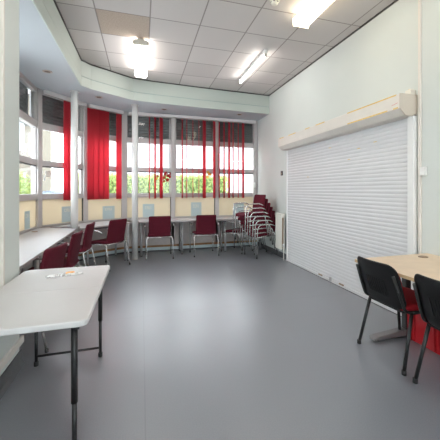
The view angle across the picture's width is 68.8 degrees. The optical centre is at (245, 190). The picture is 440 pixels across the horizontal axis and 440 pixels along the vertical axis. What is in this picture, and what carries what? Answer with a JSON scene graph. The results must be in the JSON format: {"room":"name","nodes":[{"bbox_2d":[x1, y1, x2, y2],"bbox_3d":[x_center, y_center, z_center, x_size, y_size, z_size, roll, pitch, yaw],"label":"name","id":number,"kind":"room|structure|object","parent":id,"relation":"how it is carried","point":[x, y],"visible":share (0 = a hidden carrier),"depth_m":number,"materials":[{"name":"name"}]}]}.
{"room":"community hall","nodes":[
{"label":"community hall","id":0,"kind":"room"},
{"bbox_2d":[0,0,18,375],"bbox_3d":[-1.267,-0.370,-0.600,1.018,3.400,6.045,0,0,-18],"label":"wall","id":1,"kind":"structure","parent":0,"point":[11,6],"depth_m":2.30,"materials":[{"name":"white paint"}]},
{"bbox_2d":[0,0,4,287],"bbox_3d":[-1.608,-0.715,2.117,0.020,2.710,0.046,0,0,-18],"label":"cable trunking","id":2,"kind":"object","parent":1,"relation":"attached to","point":[2,2],"visible":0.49,"depth_m":2.10,"materials":[{"name":"beige paint"}]},
{"bbox_2d":[0,335,23,371],"bbox_3d":[-1.305,1.140,1.192,0.022,0.050,2.675,0,0,-18],"label":"trim","id":3,"kind":"structure","parent":1,"relation":"attached to","point":[18,343],"depth_m":2.22,"materials":[{"name":"beige paint"}]},
{"bbox_2d":[0,349,24,399],"bbox_3d":[-0.773,1.275,-0.426,0.030,0.110,6.070,0,0,-18],"label":"baseboard","id":4,"kind":"structure","parent":1,"relation":"attached to","point":[10,373],"depth_m":2.24,"materials":[{"name":"grey plastic"}]},
{"bbox_2d":[19,216,256,273],"bbox_3d":[-2.218,0.963,5.524,2.517,0.735,6.372,0,0,26],"label":"wall","id":5,"kind":"structure","parent":0,"point":[175,229],"depth_m":7.07,"materials":[{"name":"white paint"}]},
{"bbox_2d":[19,71,37,233],"bbox_3d":[-3.176,-0.525,4.449,0.080,2.270,1.540,0,0,-18],"label":"window","id":6,"kind":"structure","parent":5,"relation":"in","point":[27,202],"depth_m":4.93,"materials":[{"name":"grey paint"}]},
{"bbox_2d":[19,81,27,125],"bbox_3d":[-3.305,-1.383,4.407,0.050,0.686,1.620,0,0,-18],"label":"shutter","id":7,"kind":"object","parent":6,"relation":"attached to","point":[23,91],"visible":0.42,"depth_m":5.01,"materials":[{"name":"grey"}]},
{"bbox_2d":[19,81,26,113],"bbox_3d":[-3.304,-1.408,4.408,0.032,0.636,1.570,0,0,-18],"label":"curtain","id":8,"kind":"object","parent":7,"relation":"hanging from","point":[22,88],"depth_m":5.00,"materials":[{"name":"grey fabric"}]},
{"bbox_2d":[25,211,29,229],"bbox_3d":[-3.272,0.450,4.786,0.003,0.280,0.230,0,0,-18],"label":"poster","id":9,"kind":"object","parent":6,"relation":"attached to","point":[27,213],"visible":0.98,"depth_m":4.79,"materials":[{"name":"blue paper"}]},
{"bbox_2d":[31,88,82,227],"bbox_3d":[-3.283,-0.525,5.633,0.148,2.270,0.998,0,0,19],"label":"window","id":10,"kind":"structure","parent":5,"relation":"in","point":[52,204],"depth_m":5.41,"materials":[{"name":"grey paint"}]},
{"bbox_2d":[29,91,78,129],"bbox_3d":[-3.402,-1.383,5.734,0.051,0.686,0.962,0,0,19],"label":"shutter","id":11,"kind":"object","parent":10,"relation":"attached to","point":[52,109],"visible":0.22,"depth_m":5.63,"materials":[{"name":"grey"}]},
{"bbox_2d":[42,95,62,126],"bbox_3d":[-3.401,-1.408,5.734,0.032,0.636,0.912,0,0,19],"label":"curtain","id":12,"kind":"object","parent":11,"relation":"hanging from","point":[52,109],"depth_m":5.65,"materials":[{"name":"grey fabric"}]},
{"bbox_2d":[43,90,86,199],"bbox_3d":[-3.172,-0.740,5.657,0.055,1.830,0.852,0,0,19],"label":"vertical blind","id":13,"kind":"object","parent":10,"relation":"attached to","point":[66,105],"visible":0.9,"depth_m":5.66,"materials":[{"name":"red fabric"}]},
{"bbox_2d":[62,206,70,221],"bbox_3d":[-3.222,0.430,5.804,0.003,0.280,0.280,0,0,19],"label":"poster","id":14,"kind":"object","parent":10,"relation":"attached to","point":[66,211],"visible":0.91,"depth_m":5.76,"materials":[{"name":"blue paper"}]},
{"bbox_2d":[82,104,126,221],"bbox_3d":[-2.846,-0.525,6.471,0.146,2.270,0.943,0,0,39],"label":"window","id":15,"kind":"structure","parent":5,"relation":"in","point":[95,206],"depth_m":6.44,"materials":[{"name":"grey paint"}]},
{"bbox_2d":[87,104,123,199],"bbox_3d":[-2.793,-0.740,6.380,0.055,1.830,0.737,0,0,39],"label":"vertical blind","id":16,"kind":"object","parent":15,"relation":"attached to","point":[97,120],"visible":1,"depth_m":6.30,"materials":[{"name":"red fabric"}]},
{"bbox_2d":[103,206,114,218],"bbox_3d":[-2.799,0.450,6.521,0.003,0.260,0.250,0,0,39],"label":"poster","id":17,"kind":"object","parent":15,"relation":"attached to","point":[108,211],"visible":1,"depth_m":6.52,"materials":[{"name":"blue paper"}]},
{"bbox_2d":[109,113,115,135],"bbox_3d":[-2.962,-1.383,6.557,0.050,0.686,0.808,0,0,39],"label":"shutter","id":18,"kind":"object","parent":15,"relation":"attached to","point":[112,117],"visible":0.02,"depth_m":6.72,"materials":[{"name":"grey"}]},
{"bbox_2d":[31,240,256,267],"bbox_3d":[-2.128,1.215,5.479,2.363,0.040,6.114,0,0,26],"label":"trim","id":19,"kind":"structure","parent":5,"relation":"attached to","point":[168,245],"depth_m":7.01,"materials":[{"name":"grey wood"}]},
{"bbox_2d":[127,112,170,218],"bbox_3d":[-2.109,-0.525,6.949,0.930,2.270,0.080,0,0,-18],"label":"window","id":20,"kind":"structure","parent":5,"relation":"in","point":[162,206],"depth_m":6.94,"materials":[{"name":"grey paint"}]},
{"bbox_2d":[143,204,153,216],"bbox_3d":[-2.112,0.463,6.933,0.235,0.335,0.003,0,0,-18],"label":"poster","id":21,"kind":"object","parent":20,"relation":"attached to","point":[148,209],"visible":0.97,"depth_m":6.93,"materials":[{"name":"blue paper"}]},
{"bbox_2d":[127,116,170,138],"bbox_3d":[-2.151,-1.383,7.077,1.010,0.686,0.050,0,0,-18],"label":"shutter","id":22,"kind":"object","parent":20,"relation":"attached to","point":[143,122],"visible":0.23,"depth_m":7.06,"materials":[{"name":"grey"}]},
{"bbox_2d":[156,171,170,181],"bbox_3d":[-1.807,-0.306,7.004,0.366,0.288,0.041,0,0,-18],"label":"leaf decoration","id":23,"kind":"object","parent":20,"relation":"attached to","point":[166,174],"visible":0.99,"depth_m":7.01,"materials":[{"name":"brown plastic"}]},
{"bbox_2d":[78,242,256,259],"bbox_3d":[-2.128,1.268,5.478,2.355,0.063,6.117,0,0,26],"label":"trim","id":24,"kind":"structure","parent":5,"relation":"attached to","point":[246,243],"depth_m":7.02,"materials":[{"name":"white"}]},
{"bbox_2d":[79,245,256,260],"bbox_3d":[-2.124,1.315,5.476,2.363,0.030,6.117,0,0,26],"label":"baseboard","id":25,"kind":"structure","parent":5,"relation":"attached to","point":[239,245],"depth_m":7.00,"materials":[{"name":"grey plastic"}]},
{"bbox_2d":[171,118,218,217],"bbox_3d":[-1.150,-0.525,7.251,1.080,2.270,0.120,0,0,-18],"label":"window","id":26,"kind":"structure","parent":5,"relation":"in","point":[182,205],"depth_m":7.20,"materials":[{"name":"grey paint"}]},
{"bbox_2d":[129,111,255,198],"bbox_3d":[-1.119,-0.740,7.156,2.830,1.830,0.109,0,0,-18],"label":"vertical blind","id":27,"kind":"object","parent":26,"relation":"attached to","point":[213,119],"visible":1,"depth_m":7.25,"materials":[{"name":"red fabric"}]},
{"bbox_2d":[177,119,212,140],"bbox_3d":[-1.195,-1.383,7.389,0.980,0.686,0.050,0,0,-18],"label":"shutter","id":28,"kind":"object","parent":26,"relation":"attached to","point":[192,129],"visible":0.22,"depth_m":7.37,"materials":[{"name":"grey"}]},
{"bbox_2d":[191,202,200,217],"bbox_3d":[-1.128,0.450,7.254,0.235,0.360,0.003,0,0,-18],"label":"poster","id":29,"kind":"object","parent":26,"relation":"attached to","point":[195,206],"visible":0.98,"depth_m":7.25,"materials":[{"name":"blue paper"}]},
{"bbox_2d":[219,121,256,216],"bbox_3d":[-0.186,-0.525,7.552,0.940,2.270,0.145,0,0,-18],"label":"window","id":30,"kind":"structure","parent":5,"relation":"in","point":[225,204],"depth_m":7.59,"materials":[{"name":"grey paint"}]},
{"bbox_2d":[220,122,251,142],"bbox_3d":[-0.254,-1.383,7.696,0.980,0.686,0.050,0,0,-18],"label":"shutter","id":31,"kind":"object","parent":30,"relation":"attached to","point":[247,127],"visible":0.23,"depth_m":7.69,"materials":[{"name":"grey"}]},
{"bbox_2d":[233,203,243,214],"bbox_3d":[-0.174,0.445,7.565,0.260,0.290,0.003,0,0,-18],"label":"poster","id":32,"kind":"object","parent":30,"relation":"attached to","point":[239,204],"visible":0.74,"depth_m":7.56,"materials":[{"name":"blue paper"}]},
{"bbox_2d":[0,246,439,439],"bbox_3d":[-0.148,1.380,2.082,4.270,0.100,10.450,0,0,-18],"label":"floor","id":33,"kind":"structure","parent":0,"point":[231,345],"depth_m":2.42,"materials":[{"name":"laminate"}]},
{"bbox_2d":[19,242,67,352],"bbox_3d":[-1.933,0.912,2.847,0.558,0.835,0.589,0,0,-7],"label":"chair","id":34,"kind":"object","parent":33,"relation":"on","point":[54,257],"visible":0.21,"depth_m":2.78,"materials":[{"name":"red fabric"}]},
{"bbox_2d":[19,228,75,269],"bbox_3d":[-2.571,0.966,3.837,0.660,0.728,3.090,0,0,-18],"label":"desk","id":35,"kind":"object","parent":33,"relation":"on","point":[32,244],"visible":0.54,"depth_m":3.82,"materials":[{"name":"grey laminate"}]},
{"bbox_2d":[20,230,82,273],"bbox_3d":[-2.236,0.912,3.760,0.558,0.835,0.589,0,0,-14],"label":"chair","id":36,"kind":"object","parent":33,"relation":"on","point":[72,260],"visible":0.41,"depth_m":3.69,"materials":[{"name":"red fabric"}]},
{"bbox_2d":[0,265,109,439],"bbox_3d":[-1.232,0.974,2.002,0.610,0.713,1.200,0,0,-18],"label":"folding table","id":37,"kind":"object","parent":33,"relation":"on","point":[31,302],"visible":1,"depth_m":1.78,"materials":[{"name":"white plastic"}]},
{"bbox_2d":[45,271,82,277],"bbox_3d":[-1.317,0.606,2.325,0.240,0.019,0.102,0,0,-34],"label":"packet","id":38,"kind":"object","parent":37,"relation":"on","point":[69,273],"visible":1,"depth_m":2.32,"materials":[{"name":"white plastic"}]},
{"bbox_2d":[70,90,78,266],"bbox_3d":[-2.864,-0.165,5.342,0.140,2.990,0.140,0,0,-18],"label":"support post","id":39,"kind":"object","parent":33,"relation":"on","point":[74,93],"visible":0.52,"depth_m":5.29,"materials":[{"name":"white metal"}]},
{"bbox_2d":[65,222,95,265],"bbox_3d":[-2.582,0.912,4.804,0.558,0.835,0.589,0,0,-12],"label":"chair","id":40,"kind":"object","parent":33,"relation":"on","point":[86,245],"visible":0.57,"depth_m":4.72,"materials":[{"name":"red fabric"}]},
{"bbox_2d":[50,221,130,265],"bbox_3d":[-2.714,0.970,5.897,0.777,0.720,1.442,0,0,26],"label":"desk","id":41,"kind":"object","parent":33,"relation":"on","point":[99,224],"visible":0.44,"depth_m":5.72,"materials":[{"name":"grey laminate"}]},
{"bbox_2d":[50,221,130,229],"bbox_3d":[-2.714,0.623,5.897,0.777,0.025,1.442,0,0,26],"label":"countertop","id":42,"kind":"structure","parent":41,"relation":"on","point":[98,224],"depth_m":5.56,"materials":[{"name":"grey laminate"}]},
{"bbox_2d":[84,218,130,271],"bbox_3d":[-2.412,0.912,5.575,0.558,0.835,0.589,0,0,19],"label":"chair","id":43,"kind":"object","parent":33,"relation":"on","point":[116,228],"visible":0.81,"depth_m":5.43,"materials":[{"name":"red fabric"}]},
{"bbox_2d":[131,104,138,259],"bbox_3d":[-2.146,-0.165,6.184,0.140,2.990,0.140,0,0,-18],"label":"support post","id":44,"kind":"object","parent":33,"relation":"on","point":[134,106],"visible":1,"depth_m":6.14,"materials":[{"name":"white metal"}]},
{"bbox_2d":[144,216,174,260],"bbox_3d":[-1.733,0.912,6.398,0.589,0.835,0.558,0,0,-18],"label":"chair","id":45,"kind":"object","parent":33,"relation":"on","point":[159,226],"visible":1,"depth_m":6.19,"materials":[{"name":"red fabric"}]},
{"bbox_2d":[127,216,260,256],"bbox_3d":[-1.054,0.970,6.909,2.980,0.720,0.640,0,0,-18],"label":"desk","id":46,"kind":"object","parent":33,"relation":"on","point":[193,219],"visible":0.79,"depth_m":6.70,"materials":[{"name":"grey laminate"}]},
{"bbox_2d":[127,216,237,222],"bbox_3d":[-1.054,0.623,6.909,2.980,0.025,0.640,0,0,-18],"label":"countertop","id":47,"kind":"structure","parent":46,"relation":"on","point":[231,217],"depth_m":6.70,"materials":[{"name":"grey laminate"}]},
{"bbox_2d":[189,215,219,256],"bbox_3d":[-0.876,0.912,6.699,0.589,0.835,0.558,0,0,-19],"label":"chair","id":48,"kind":"object","parent":33,"relation":"on","point":[205,224],"visible":1,"depth_m":6.49,"materials":[{"name":"red fabric"}]},
{"bbox_2d":[221,220,253,253],"bbox_3d":[-0.178,0.912,7.036,0.558,0.835,0.589,0,0,32],"label":"chair","id":49,"kind":"object","parent":33,"relation":"on","point":[229,230],"visible":0.41,"depth_m":6.92,"materials":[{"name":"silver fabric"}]},
{"bbox_2d":[244,215,278,258],"bbox_3d":[0.327,0.912,6.558,0.558,0.835,0.589,0,0,-28],"label":"chair","id":50,"kind":"object","parent":33,"relation":"on","point":[264,235],"visible":0.44,"depth_m":6.38,"materials":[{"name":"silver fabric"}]},
{"bbox_2d":[242,210,277,254],"bbox_3d":[0.279,0.831,6.537,0.558,0.835,0.589,0,0,-29],"label":"chair","id":51,"kind":"object","parent":50,"relation":"on","point":[273,212],"visible":0.59,"depth_m":6.41,"materials":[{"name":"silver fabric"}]},
{"bbox_2d":[239,207,275,250],"bbox_3d":[0.232,0.749,6.515,0.558,0.835,0.589,0,0,-30],"label":"chair","id":52,"kind":"object","parent":51,"relation":"on","point":[252,227],"visible":0.54,"depth_m":6.39,"materials":[{"name":"silver metal"}]},
{"bbox_2d":[237,203,272,246],"bbox_3d":[0.184,0.666,6.493,0.558,0.835,0.589,0,0,-28],"label":"chair","id":53,"kind":"object","parent":52,"relation":"on","point":[268,204],"visible":0.5,"depth_m":6.37,"materials":[{"name":"red fabric"}]},
{"bbox_2d":[235,199,270,242],"bbox_3d":[0.137,0.585,6.471,0.558,0.835,0.589,0,0,-29],"label":"chair","id":54,"kind":"object","parent":53,"relation":"on","point":[266,200],"visible":0.61,"depth_m":6.36,"materials":[{"name":"red fabric"}]},
{"bbox_2d":[232,194,268,238],"bbox_3d":[0.089,0.502,6.450,0.558,0.835,0.589,0,0,-30],"label":"chair","id":55,"kind":"object","parent":54,"relation":"on","point":[259,200],"visible":0.84,"depth_m":6.42,"materials":[{"name":"red fabric"}]},
{"bbox_2d":[356,256,419,375],"bbox_3d":[1.245,0.939,2.604,0.568,0.782,0.534,0,0,-18],"label":"chair","id":56,"kind":"object","parent":33,"relation":"on","point":[381,282],"visible":0.88,"depth_m":2.46,"materials":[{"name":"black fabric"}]},
{"bbox_2d":[369,287,418,310],"bbox_3d":[1.306,0.882,2.624,0.440,0.066,0.455,0,0,-18],"label":"seat cushion","id":57,"kind":"object","parent":56,"relation":"on","point":[411,303],"depth_m":2.45,"materials":[{"name":"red fabric"}]},
{"bbox_2d":[355,253,439,340],"bbox_3d":[1.595,0.967,2.261,0.835,0.727,1.510,0,0,-18],"label":"office desk","id":58,"kind":"object","parent":33,"relation":"on","point":[425,264],"visible":0.77,"depth_m":2.78,"materials":[{"name":"brown wood"}]},
{"bbox_2d":[407,314,439,354],"bbox_3d":[1.641,1.140,2.754,0.316,0.380,0.402,0,0,-18],"label":"crate","id":59,"kind":"object","parent":33,"relation":"on","point":[418,326],"visible":0.27,"depth_m":2.72,"materials":[{"name":"red plastic"}]},
{"bbox_2d":[412,274,439,383],"bbox_3d":[1.431,0.939,2.034,0.568,0.782,0.534,0,0,-18],"label":"chair","id":60,"kind":"object","parent":33,"relation":"on","point":[426,289],"visible":1,"depth_m":2.10,"materials":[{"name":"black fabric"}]},
{"bbox_2d":[55,0,394,94],"bbox_3d":[-0.208,-2.120,2.088,4.700,0.100,10.700,0,0,-18],"label":"ceiling","id":61,"kind":"structure","parent":0,"point":[200,43],"depth_m":4.30,"materials":[{"name":"tile"}]},
{"bbox_2d":[133,38,148,77],"bbox_3d":[-1.610,-2.000,4.902,0.211,0.140,1.228,0,0,-18],"label":"ceiling light","id":62,"kind":"object","parent":61,"relation":"attached to","point":[140,46],"visible":1,"depth_m":4.64,"materials":[{"name":"beige plastic"}]},
{"bbox_2d":[19,0,268,120],"bbox_3d":[-1.187,-1.864,5.025,4.420,0.408,4.550,0,0,-18],"label":"bulkhead","id":63,"kind":"object","parent":61,"relation":"attached to","point":[38,50],"visible":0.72,"depth_m":4.66,"materials":[{"name":"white paint"}]},
{"bbox_2d":[31,0,268,113],"bbox_3d":[-1.501,-1.734,5.144,1.973,0.148,5.060,0,0,27],"label":"fascia","id":64,"kind":"object","parent":63,"relation":"attached to","point":[39,5],"visible":1,"depth_m":5.77,"materials":[{"name":"grey paint"}]},
{"bbox_2d":[42,0,268,106],"bbox_3d":[-1.503,-1.935,5.145,1.970,0.230,5.059,0,0,27],"label":"fascia","id":65,"kind":"object","parent":63,"relation":"attached to","point":[86,70],"visible":0.96,"depth_m":5.96,"materials":[{"name":"grey paint"}]},
{"bbox_2d":[82,76,265,106],"bbox_3d":[-1.505,-1.814,5.146,1.965,0.012,5.060,0,0,27],"label":"fascia","id":66,"kind":"object","parent":63,"relation":"attached to","point":[82,76],"visible":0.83,"depth_m":6.19,"materials":[{"name":"grey paint"}]},
{"bbox_2d":[239,49,266,83],"bbox_3d":[0.093,-2.020,5.311,0.050,0.100,1.300,0,0,-18],"label":"ceiling light","id":67,"kind":"object","parent":61,"relation":"attached to","point":[263,54],"visible":1,"depth_m":5.16,"materials":[{"name":"white paint"}]},
{"bbox_2d":[270,0,279,5],"bbox_3d":[0.312,-2.044,3.478,0.110,0.052,0.110,0,0,-18],"label":"smoke detector","id":68,"kind":"object","parent":61,"relation":"attached to","point":[272,2],"visible":1,"depth_m":3.46,"materials":[{"name":"beige plastic"}]},
{"bbox_2d":[293,0,333,27],"bbox_3d":[0.841,-1.998,3.178,0.206,0.143,1.258,0,0,-18],"label":"ceiling light","id":69,"kind":"object","parent":61,"relation":"attached to","point":[312,9],"visible":1,"depth_m":3.49,"materials":[{"name":"beige plastic"}]},
{"bbox_2d":[257,0,439,255],"bbox_3d":[1.930,-0.370,2.838,0.150,3.400,10.600,0,0,-18],"label":"wall","id":70,"kind":"structure","parent":0,"point":[379,61],"depth_m":3.86,"materials":[{"name":"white paint"}]},
{"bbox_2d":[53,0,268,95],"bbox_3d":[-1.499,-2.060,5.143,1.979,0.020,5.059,0,0,27],"label":"trim","id":71,"kind":"structure","parent":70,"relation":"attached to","point":[53,0],"depth_m":5.80,"materials":[{"name":"white paint"}]},
{"bbox_2d":[258,242,285,259],"bbox_3d":[0.523,1.275,6.892,0.012,0.110,1.660,0,0,-18],"label":"baseboard","id":72,"kind":"structure","parent":70,"relation":"attached to","point":[272,250],"depth_m":6.65,"materials":[{"name":"grey plastic"}]},
{"bbox_2d":[275,212,284,260],"bbox_3d":[0.688,0.885,6.213,0.118,0.890,0.326,0,0,-18],"label":"radiator","id":73,"kind":"object","parent":70,"relation":"attached to","point":[280,217],"visible":1,"depth_m":6.12,"materials":[{"name":"white metal"}]},
{"bbox_2d":[269,0,397,95],"bbox_3d":[1.996,-2.062,2.371,0.014,0.016,9.670,0,0,-18],"label":"trim","id":74,"kind":"structure","parent":70,"relation":"attached to","point":[395,1],"depth_m":4.35,"materials":[{"name":"grey plastic"}]},
{"bbox_2d":[278,93,416,316],"bbox_3d":[1.162,0.184,4.601,0.217,2.292,2.978,0,0,-18],"label":"roller shutter","id":75,"kind":"object","parent":70,"relation":"attached to","point":[351,177],"visible":0.93,"depth_m":4.10,"materials":[{"name":"white metal"}]},
{"bbox_2d":[405,89,415,94],"bbox_3d":[1.677,-0.995,3.261,0.070,0.068,0.070,0,0,-18],"label":"junction box","id":76,"kind":"object","parent":75,"relation":"on","point":[409,91],"visible":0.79,"depth_m":3.23,"materials":[{"name":"beige plastic"}]},
{"bbox_2d":[418,0,421,253],"bbox_3d":[1.729,-0.370,3.178,0.022,3.400,0.028,0,0,-18],"label":"cable trunking","id":77,"kind":"object","parent":70,"relation":"attached to","point":[419,1],"visible":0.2,"depth_m":3.17,"materials":[{"name":"beige paint"}]},
{"bbox_2d":[420,167,426,175],"bbox_3d":[1.739,-0.188,3.131,0.032,0.085,0.065,0,0,-18],"label":"switch box","id":78,"kind":"object","parent":70,"relation":"attached to","point":[423,170],"visible":1,"depth_m":3.11,"materials":[{"name":"white paint"}]},
{"label":"outside","id":79,"kind":"structure","parent":0,"visible":0},
{"bbox_3d":[-7.380,1.530,22.627,60.000,0.100,42.400,0,0,-18],"label":"paving","id":80,"kind":"object","parent":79,"visible":0},
{"bbox_2d":[19,169,30,193],"bbox_3d":[-6.312,0.442,8.879,0.906,2.081,0.876,0,0,-18],"label":"tree","id":81,"kind":"object","parent":80,"relation":"on","point":[23,186],"visible":0.14,"depth_m":8.83,"materials":[{"name":"green plant"}]},
{"bbox_2d":[19,90,50,190],"bbox_3d":[-15.808,-2.520,15.927,6.800,8.000,9.600,0,0,40],"label":"house","id":82,"kind":"structure","parent":80,"relation":"on","point":[24,131],"depth_m":16.66,"materials":[{"name":"grey"}]},
{"bbox_2d":[42,191,62,193],"bbox_3d":[-6.770,0.745,11.884,1.720,1.470,4.166,0,0,-4],"label":"parked car","id":83,"kind":"object","parent":80,"relation":"on","point":[43,192],"visible":0.06,"depth_m":11.49,"materials":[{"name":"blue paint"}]},
{"bbox_2d":[78,172,227,192],"bbox_3d":[-3.085,0.426,10.738,5.080,2.108,0.999,0,0,-18],"label":"hedge","id":84,"kind":"object","parent":80,"relation":"on","point":[191,184],"visible":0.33,"depth_m":10.58,"materials":[{"name":"green plant"}]},
{"bbox_2d":[109,141,251,192],"bbox_3d":[0.328,-2.570,26.403,22.600,8.100,6.800,0,0,-18],"label":"building","id":85,"kind":"structure","parent":80,"relation":"on","point":[192,155],"depth_m":21.95,"materials":[{"name":"grey"}]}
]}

